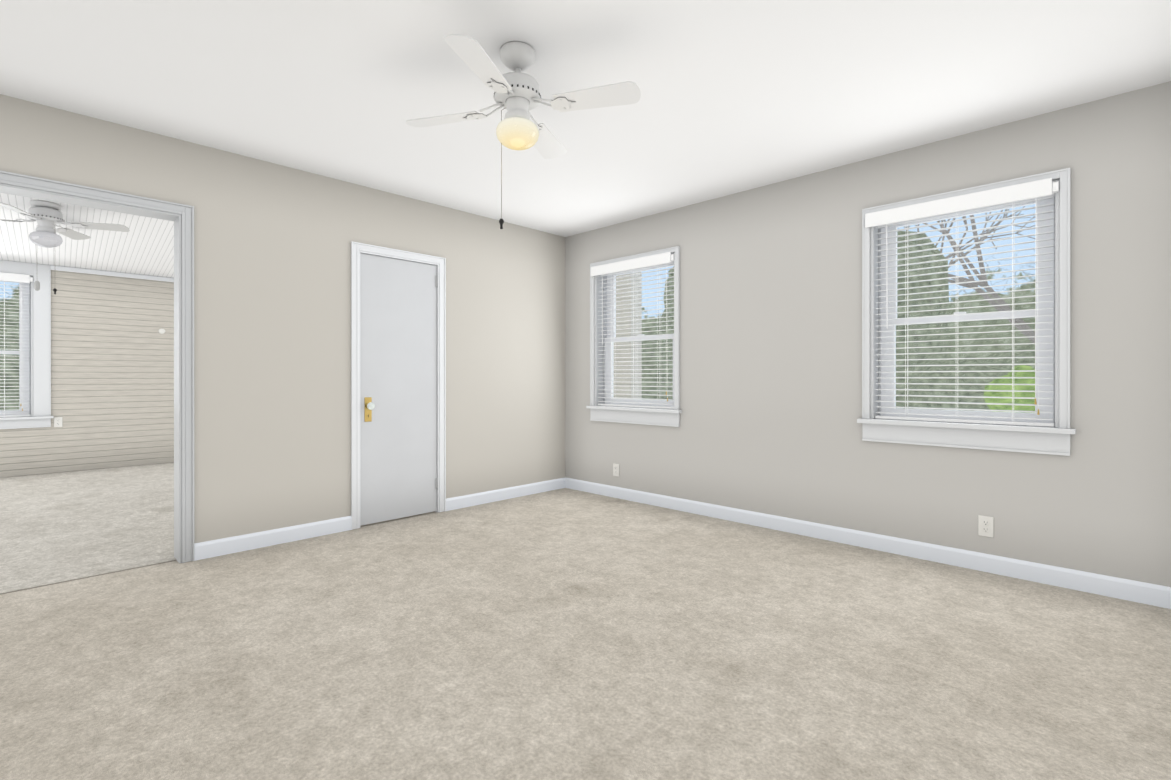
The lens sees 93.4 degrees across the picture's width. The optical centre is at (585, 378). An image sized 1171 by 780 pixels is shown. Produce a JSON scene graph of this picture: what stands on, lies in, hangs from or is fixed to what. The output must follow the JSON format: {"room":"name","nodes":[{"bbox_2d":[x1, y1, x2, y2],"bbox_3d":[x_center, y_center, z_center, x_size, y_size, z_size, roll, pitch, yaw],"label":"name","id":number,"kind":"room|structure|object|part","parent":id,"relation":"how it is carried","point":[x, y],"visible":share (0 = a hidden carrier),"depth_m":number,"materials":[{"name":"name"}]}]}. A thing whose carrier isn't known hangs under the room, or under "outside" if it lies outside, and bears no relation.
{"room":"empty bedroom","nodes":[
{"label":"empty bedroom","id":0,"kind":"room"},
{"bbox_2d":[0,270,173,477],"bbox_3d":[-5.598,-0.107,6.992,0.200,2.380,8.200,0,0,44],"label":"wall","id":1,"kind":"structure","parent":0,"point":[112,376],"depth_m":6.65,"materials":[{"name":"paint"}]},
{"bbox_2d":[0,260,53,428],"bbox_3d":[-6.639,-0.373,5.885,0.250,1.846,1.384,0,0,44],"label":"window","id":2,"kind":"structure","parent":1,"relation":"in","point":[39,359],"depth_m":6.22,"materials":[{"name":"white paint"}]},
{"bbox_3d":[-6.690,-0.365,5.934,0.040,1.458,0.848,0,0,44],"label":"glass","id":3,"kind":"part","parent":2,"relation":"part of","materials":[{"name":"clear glass"}]},
{"bbox_3d":[-6.689,-0.363,5.933,0.072,1.550,1.024,0,0,44],"label":"window sash","id":4,"kind":"part","parent":2,"relation":"part of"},
{"bbox_3d":[-6.606,-0.370,5.835,0.104,1.580,1.076,0,0,44],"label":"window blind rails","id":5,"kind":"part","parent":2,"relation":"part of","materials":[{"name":"white plastic"}]},
{"bbox_2d":[21,294,22,407],"bbox_3d":[-6.286,-0.378,6.150,0.002,1.415,0.014,0,0,44],"label":"blind cord","id":6,"kind":"object","parent":2,"relation":"hanging from","point":[21,294],"depth_m":6.15,"materials":[{"name":"white fabric"}]},
{"bbox_2d":[54,417,62,426],"bbox_3d":[-6.073,0.498,6.356,0.008,0.115,0.070,0,0,44],"label":"electrical outlet","id":7,"kind":"object","parent":1,"relation":"attached to","point":[57,421],"visible":1,"depth_m":6.35,"materials":[{"name":"white plastic"}]},
{"bbox_2d":[51,265,173,281],"bbox_3d":[-4.451,-1.274,8.003,0.034,0.050,4.750,0,0,44],"label":"crown molding","id":8,"kind":"structure","parent":1,"relation":"attached to","point":[101,272],"depth_m":6.67,"materials":[{"name":"white paint"}]},
{"bbox_2d":[0,193,173,277],"bbox_3d":[-3.927,-1.641,5.366,4.860,0.735,8.200,0,0,44],"label":"ceiling","id":9,"kind":"structure","parent":0,"point":[144,246],"depth_m":5.77,"materials":[{"name":"paint"}]},
{"bbox_2d":[0,200,129,293],"bbox_3d":[-4.712,-1.136,4.818,0.901,0.792,0.901,0,0,27],"label":"ceiling fan","id":10,"kind":"object","parent":9,"relation":"hanging from","point":[48,216],"visible":1,"depth_m":4.79,"materials":[{"name":"white metal"}]},
{"bbox_3d":[-4.712,-1.216,4.818,0.212,0.133,0.212,0,0,44],"label":"globe","id":11,"kind":"part","parent":10,"relation":"part of"},
{"bbox_2d":[0,462,176,593],"bbox_3d":[-2.228,1.145,3.718,9.600,0.124,8.200,0,0,44],"label":"floor","id":12,"kind":"structure","parent":0,"point":[58,527],"depth_m":4.13,"materials":[{"name":"beige carpet"}]},
{"bbox_2d":[0,94,564,542],"bbox_3d":[-1.821,-0.164,3.948,0.140,2.500,4.900,0,0,44],"label":"wall","id":13,"kind":"structure","parent":0,"point":[272,346],"depth_m":3.74,"materials":[{"name":"grey paint"}]},
{"bbox_2d":[0,192,169,220],"bbox_3d":[-2.927,0.029,2.925,0.019,2.117,1.354,0,0,44],"label":"door frame","id":14,"kind":"structure","parent":13,"relation":"attached to","point":[85,206],"depth_m":3.06,"materials":[{"name":"grey paint"}]},
{"bbox_2d":[0,170,193,562],"bbox_3d":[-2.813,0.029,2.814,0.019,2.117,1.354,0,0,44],"label":"door frame","id":15,"kind":"structure","parent":13,"relation":"attached to","point":[184,213],"depth_m":3.26,"materials":[{"name":"grey paint"}]},
{"bbox_2d":[194,516,351,560],"bbox_3d":[-2.013,1.037,3.640,0.016,0.100,0.944,0,0,44],"label":"baseboard","id":16,"kind":"structure","parent":13,"relation":"attached to","point":[224,546],"depth_m":3.59,"materials":[{"name":"white paint"}]},
{"bbox_2d":[351,241,445,529],"bbox_3d":[-1.468,0.049,4.298,0.159,2.075,0.768,0,0,44],"label":"door frame","id":17,"kind":"structure","parent":13,"relation":"attached to","point":[357,248],"depth_m":4.14,"materials":[{"name":"white paint"}]},
{"bbox_2d":[360,253,437,525],"bbox_3d":[-1.413,0.078,4.250,0.104,1.993,0.636,0,0,44],"label":"door","id":18,"kind":"structure","parent":13,"relation":"in","point":[398,379],"depth_m":4.24,"materials":[{"name":"paint"}]},
{"bbox_2d":[365,397,371,421],"bbox_3d":[-1.605,0.226,4.074,0.004,0.180,0.054,0,0,44],"label":"plate","id":19,"kind":"object","parent":18,"relation":"attached to","point":[367,410],"visible":0.9,"depth_m":4.07,"materials":[{"name":"gold metal"}]},
{"bbox_3d":[-1.571,0.199,4.040,0.036,0.058,0.055,0,0,44],"label":"glass","id":20,"kind":"part","parent":18,"relation":"part of","materials":[{"name":"clear glass"}]},
{"bbox_3d":[-1.207,0.028,4.476,0.012,1.745,0.024,0,0,44],"label":"door hinges","id":21,"kind":"part","parent":18,"relation":"part of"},
{"bbox_2d":[446,477,565,510],"bbox_3d":[-0.675,1.035,5.016,0.016,0.100,1.374,0,0,44],"label":"baseboard","id":22,"kind":"structure","parent":13,"relation":"attached to","point":[459,502],"depth_m":4.94,"materials":[{"name":"white paint"}]},
{"bbox_2d":[0,488,1170,779],"bbox_3d":[0.270,1.148,2.754,4.675,0.120,6.100,0,0,44],"label":"floor carpet","id":23,"kind":"object","parent":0,"point":[564,634],"visible":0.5,"depth_m":2.12,"materials":[{"name":"beige carpet"}]},
{"bbox_2d":[0,560,176,594],"bbox_3d":[-2.872,1.092,2.873,0.013,0.012,1.210,0,0,44],"label":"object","id":24,"kind":"object","parent":23,"relation":"on","point":[86,577],"visible":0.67,"depth_m":3.02,"materials":[{"name":"beige"}]},
{"bbox_2d":[0,0,1170,236],"bbox_3d":[-0.172,-1.472,2.344,4.740,0.120,4.900,0,0,44],"label":"ceiling","id":25,"kind":"structure","parent":0,"point":[742,96],"depth_m":2.60,"materials":[{"name":"white paint"}]},
{"bbox_2d":[405,34,640,228],"bbox_3d":[-0.292,-1.030,2.378,0.806,0.764,0.806,0,0,-29],"label":"fan","id":26,"kind":"object","parent":25,"relation":"hanging from","point":[517,95],"visible":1,"depth_m":2.31,"materials":[{"name":"white plastic"}]},
{"bbox_3d":[-0.353,-0.929,2.379,0.017,0.483,0.016,0,0,44],"label":"cord chain","id":27,"kind":"part","parent":26,"relation":"part of","materials":[{"name":"silver metal"}]},
{"bbox_3d":[-0.292,-1.052,2.378,0.184,0.116,0.184,0,0,44],"label":"globe","id":28,"kind":"part","parent":26,"relation":"part of"},
{"bbox_2d":[613,272,641,399],"bbox_3d":[-1.067,-0.469,8.166,4.660,3.100,0.200,0,0,44],"label":"wall","id":29,"kind":"structure","parent":0,"point":[624,381],"depth_m":6.56,"materials":[{"name":"paint"}]},
{"bbox_2d":[565,81,1170,586],"bbox_3d":[1.466,-0.164,4.030,4.740,2.500,0.200,0,0,44],"label":"wall","id":30,"kind":"structure","parent":0,"point":[771,343],"depth_m":3.49,"materials":[{"name":"grey paint"}]},
{"bbox_2d":[613,463,618,476],"bbox_3d":[0.278,0.832,5.042,0.070,0.115,0.008,0,0,44],"label":"electrical outlet","id":31,"kind":"object","parent":30,"relation":"attached to","point":[615,469],"visible":1,"depth_m":5.04,"materials":[{"name":"white plastic"}]},
{"bbox_2d":[586,246,681,426],"bbox_3d":[0.471,-0.349,4.963,1.052,1.491,0.250,0,0,44],"label":"window","id":32,"kind":"structure","parent":30,"relation":"in","point":[649,416],"depth_m":4.98,"materials":[{"name":"white paint"}]},
{"bbox_2d":[602,275,602,344],"bbox_3d":[0.158,-0.649,5.166,0.010,0.658,0.009,0,0,44],"label":"blind wand","id":33,"kind":"object","parent":32,"relation":"hanging from","point":[602,309],"visible":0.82,"depth_m":5.16,"materials":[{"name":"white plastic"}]},
{"bbox_2d":[611,273,611,403],"bbox_3d":[0.240,-0.374,5.102,0.002,1.218,0.002,0,0,44],"label":"blind cord","id":34,"kind":"object","parent":32,"relation":"hanging from","point":[611,273],"depth_m":5.10,"materials":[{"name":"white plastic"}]},
{"bbox_3d":[0.421,-0.403,4.929,0.940,1.308,0.104,0,0,44],"label":"window blind rails","id":35,"kind":"part","parent":32,"relation":"part of","materials":[{"name":"white plastic"}]},
{"bbox_2d":[633,269,633,404],"bbox_3d":[0.429,-0.374,4.919,0.002,1.218,0.002,0,0,44],"label":"blind cord","id":36,"kind":"object","parent":32,"relation":"hanging from","point":[633,339],"depth_m":4.92,"materials":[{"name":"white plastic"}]},
{"bbox_3d":[0.519,-0.396,5.012,0.888,1.278,0.072,0,0,44],"label":"window sash","id":37,"kind":"part","parent":32,"relation":"part of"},
{"bbox_3d":[0.520,-0.398,5.014,0.712,1.186,0.040,0,0,44],"label":"glass","id":38,"kind":"part","parent":32,"relation":"part of","materials":[{"name":"clear glass"}]},
{"bbox_2d":[659,265,659,405],"bbox_3d":[0.638,-0.374,4.751,0.002,1.218,0.002,0,0,44],"label":"blind cord","id":39,"kind":"object","parent":32,"relation":"hanging from","point":[659,265],"depth_m":4.75,"materials":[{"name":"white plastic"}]},
{"bbox_2d":[565,478,1170,608],"bbox_3d":[1.375,1.036,3.970,4.384,0.100,0.016,0,0,44],"label":"baseboard","id":40,"kind":"structure","parent":30,"relation":"attached to","point":[1129,590],"depth_m":3.33,"materials":[{"name":"white paint"}]},
{"bbox_2d":[857,168,1075,455],"bbox_3d":[2.210,-0.347,3.272,1.052,1.491,0.250,0,0,44],"label":"window","id":41,"kind":"structure","parent":30,"relation":"in","point":[1055,440],"depth_m":3.18,"materials":[{"name":"white paint"}]},
{"bbox_2d":[886,224,887,327],"bbox_3d":[1.898,-0.647,3.475,0.010,0.658,0.009,0,0,44],"label":"blind wand","id":42,"kind":"object","parent":41,"relation":"hanging from","point":[886,284],"visible":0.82,"depth_m":3.47,"materials":[{"name":"white plastic"}]},
{"bbox_2d":[905,224,907,416],"bbox_3d":[1.979,-0.372,3.411,0.002,1.218,0.002,0,0,44],"label":"blind cord","id":43,"kind":"object","parent":41,"relation":"hanging from","point":[907,224],"depth_m":3.43,"materials":[{"name":"white fabric"}]},
{"bbox_3d":[2.161,-0.401,3.238,0.940,1.308,0.104,0,0,44],"label":"window blind rails","id":44,"kind":"part","parent":41,"relation":"part of","materials":[{"name":"white plastic"}]},
{"bbox_3d":[2.260,-0.396,3.322,0.712,1.186,0.040,0,0,44],"label":"glass","id":45,"kind":"part","parent":41,"relation":"part of","materials":[{"name":"clear glass"}]},
{"bbox_3d":[2.258,-0.394,3.321,0.888,1.278,0.072,0,0,44],"label":"window sash","id":46,"kind":"part","parent":41,"relation":"part of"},
{"bbox_2d":[1012,202,1013,421],"bbox_3d":[2.357,-0.371,3.045,0.002,1.218,0.002,0,0,44],"label":"blind cord","id":47,"kind":"object","parent":41,"relation":"hanging from","point":[1012,327],"depth_m":3.04,"materials":[{"name":"white fabric"}]},
{"bbox_2d":[1035,260,1038,408],"bbox_3d":[2.427,-0.409,2.965,0.014,1.143,0.002,0,0,44],"label":"blind cord","id":48,"kind":"object","parent":41,"relation":"hanging from","point":[1037,260],"depth_m":2.97,"materials":[{"name":"white fabric"}]},
{"bbox_2d":[978,515,993,537],"bbox_3d":[2.260,0.833,3.115,0.070,0.115,0.008,0,0,44],"label":"electrical outlet","id":49,"kind":"object","parent":30,"relation":"attached to","point":[986,526],"visible":1,"depth_m":3.11,"materials":[{"name":"white plastic"}]},
{"label":"outside","id":50,"kind":"structure","parent":0,"visible":0},
{"bbox_2d":[0,281,18,336],"bbox_3d":[-27.758,-19.445,28.790,0.001,49.000,85.000,0,0,44],"label":"sky","id":51,"kind":"structure","parent":50,"point":[11,318],"depth_m":27.66,"materials":[{"name":"blue"}]},
{"bbox_2d":[642,231,957,409],"bbox_3d":[6.336,-0.271,18.568,10.932,8.891,8.071,0,0,44],"label":"evergreen tree","id":52,"kind":"object","parent":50,"point":[668,356],"depth_m":13.73,"materials":[{"name":"green plant"}]},
{"bbox_2d":[642,204,1035,364],"bbox_3d":[23.896,-19.442,26.691,85.000,49.000,0.001,0,0,44],"label":"sky","id":53,"kind":"structure","parent":50,"point":[986,302],"depth_m":29.27,"materials":[{"name":"blue"}]},
{"bbox_3d":[13.913,4.616,20.039,60.000,0.100,39.500,0,0,44],"label":"lawn","id":54,"kind":"structure","parent":50,"visible":0},
{"bbox_2d":[898,215,1034,344],"bbox_3d":[11.222,-2.881,20.654,10.254,14.899,9.961,0,0,44],"label":"bare tree","id":55,"kind":"object","parent":54,"relation":"on","point":[1002,302],"depth_m":17.77,"materials":[{"name":"brown plant"}]},
{"bbox_2d":[904,206,1035,267],"bbox_3d":[13.508,-2.088,24.047,10.156,13.321,8.571,0,0,44],"label":"bare tree","id":56,"kind":"object","parent":54,"relation":"on","point":[974,247],"depth_m":20.45,"materials":[{"name":"brown plant"}]},
{"bbox_2d":[938,347,1034,374],"bbox_3d":[14.422,2.037,20.390,10.458,6.667,7.747,0,0,44],"label":"evergreen tree","id":57,"kind":"object","parent":54,"relation":"on","point":[1000,361],"depth_m":18.75,"materials":[{"name":"green plant"}]},
{"bbox_2d":[945,366,1034,411],"bbox_3d":[13.056,2.447,15.026,8.841,6.446,6.567,0,0,44],"label":"hedge","id":58,"kind":"object","parent":54,"relation":"on","point":[968,387],"depth_m":15.62,"materials":[{"name":"green plant"}]},
{"bbox_2d":[984,365,1034,412],"bbox_3d":[8.104,0.403,10.040,1.464,1.314,1.145,0,0,44],"label":"bush","id":59,"kind":"object","parent":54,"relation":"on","point":[1009,394],"depth_m":9.86,"materials":[{"name":"green plant"}]},
{"bbox_3d":[-18.235,4.612,23.050,39.700,0.100,80.000,0,0,44],"label":"lawn","id":60,"kind":"structure","parent":0,"visible":0},
{"bbox_2d":[0,331,18,410],"bbox_3d":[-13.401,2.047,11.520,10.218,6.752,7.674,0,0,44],"label":"bush","id":61,"kind":"object","parent":60,"relation":"on","point":[11,366],"depth_m":9.32,"materials":[{"name":"green plant"}]}
]}

